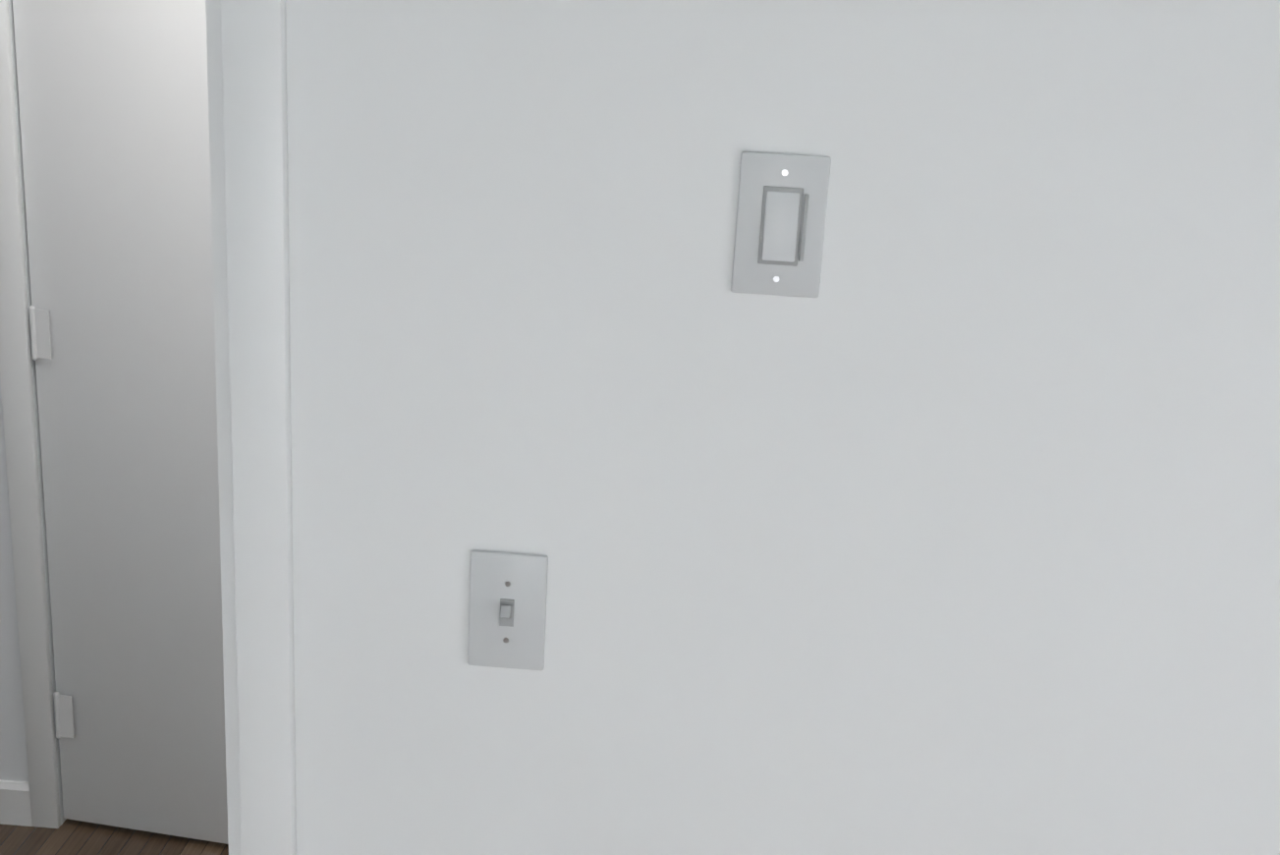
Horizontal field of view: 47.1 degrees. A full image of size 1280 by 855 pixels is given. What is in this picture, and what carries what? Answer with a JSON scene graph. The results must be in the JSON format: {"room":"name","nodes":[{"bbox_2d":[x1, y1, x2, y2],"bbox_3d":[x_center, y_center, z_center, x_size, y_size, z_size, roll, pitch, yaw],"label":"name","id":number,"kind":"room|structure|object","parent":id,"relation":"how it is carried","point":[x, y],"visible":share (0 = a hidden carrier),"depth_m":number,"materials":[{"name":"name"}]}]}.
{"room":"hallway","nodes":[
{"label":"hallway","id":0,"kind":"room"},
{"bbox_2d":[0,0,66,824],"bbox_3d":[-0.659,-0.243,2.695,3.050,2.213,0.120,4,16,2],"label":"wall","id":1,"kind":"structure","parent":0,"point":[13,756],"depth_m":2.85,"materials":[{"name":"paint"}]},
{"bbox_2d":[0,0,60,828],"bbox_3d":[-0.667,-0.163,2.648,3.050,2.085,0.016,4,16,2],"label":"door frame","id":2,"kind":"structure","parent":1,"relation":"attached to","point":[34,801],"depth_m":2.75,"materials":[{"name":"white wood"}]},
{"bbox_2d":[12,0,228,843],"bbox_3d":[-0.736,-0.129,2.610,0.752,2.010,0.191,4,16,2],"label":"hall door","id":3,"kind":"structure","parent":1,"relation":"in","point":[113,99],"depth_m":2.69,"materials":[{"name":"white wood"}]},
{"bbox_2d":[0,818,228,854],"bbox_3d":[-0.508,1.730,0.143,4.519,0.100,6.100,4,16,2],"label":"floor","id":4,"kind":"structure","parent":0,"point":[68,836],"depth_m":2.92,"materials":[{"name":"brown wood"}]},
{"bbox_2d":[285,0,1279,854],"bbox_3d":[-0.006,0.149,1.498,3.599,2.213,0.120,4,16,2],"label":"wall","id":5,"kind":"structure","parent":0,"point":[940,515],"depth_m":1.38,"materials":[{"name":"paint"}]},
{"bbox_2d":[205,0,296,854],"bbox_3d":[-0.740,0.167,1.538,0.795,2.075,0.136,4,16,2],"label":"door frame","id":6,"kind":"structure","parent":5,"relation":"attached to","point":[247,63],"depth_m":1.40,"materials":[{"name":"white wood"}]},
{"bbox_2d":[467,550,548,669],"bbox_3d":[-0.131,0.183,1.441,0.076,0.122,0.022,4,16,2],"label":"light switch","id":7,"kind":"object","parent":5,"relation":"attached to","point":[507,609],"visible":1,"depth_m":1.44,"materials":[{"name":"white plastic"}]},
{"bbox_2d":[730,151,831,297],"bbox_3d":[0.127,-0.181,1.323,0.080,0.128,0.014,4,16,2],"label":"switch","id":8,"kind":"object","parent":5,"relation":"attached to","point":[780,220],"visible":1,"depth_m":1.32,"materials":[{"name":"white plastic"}]}
]}

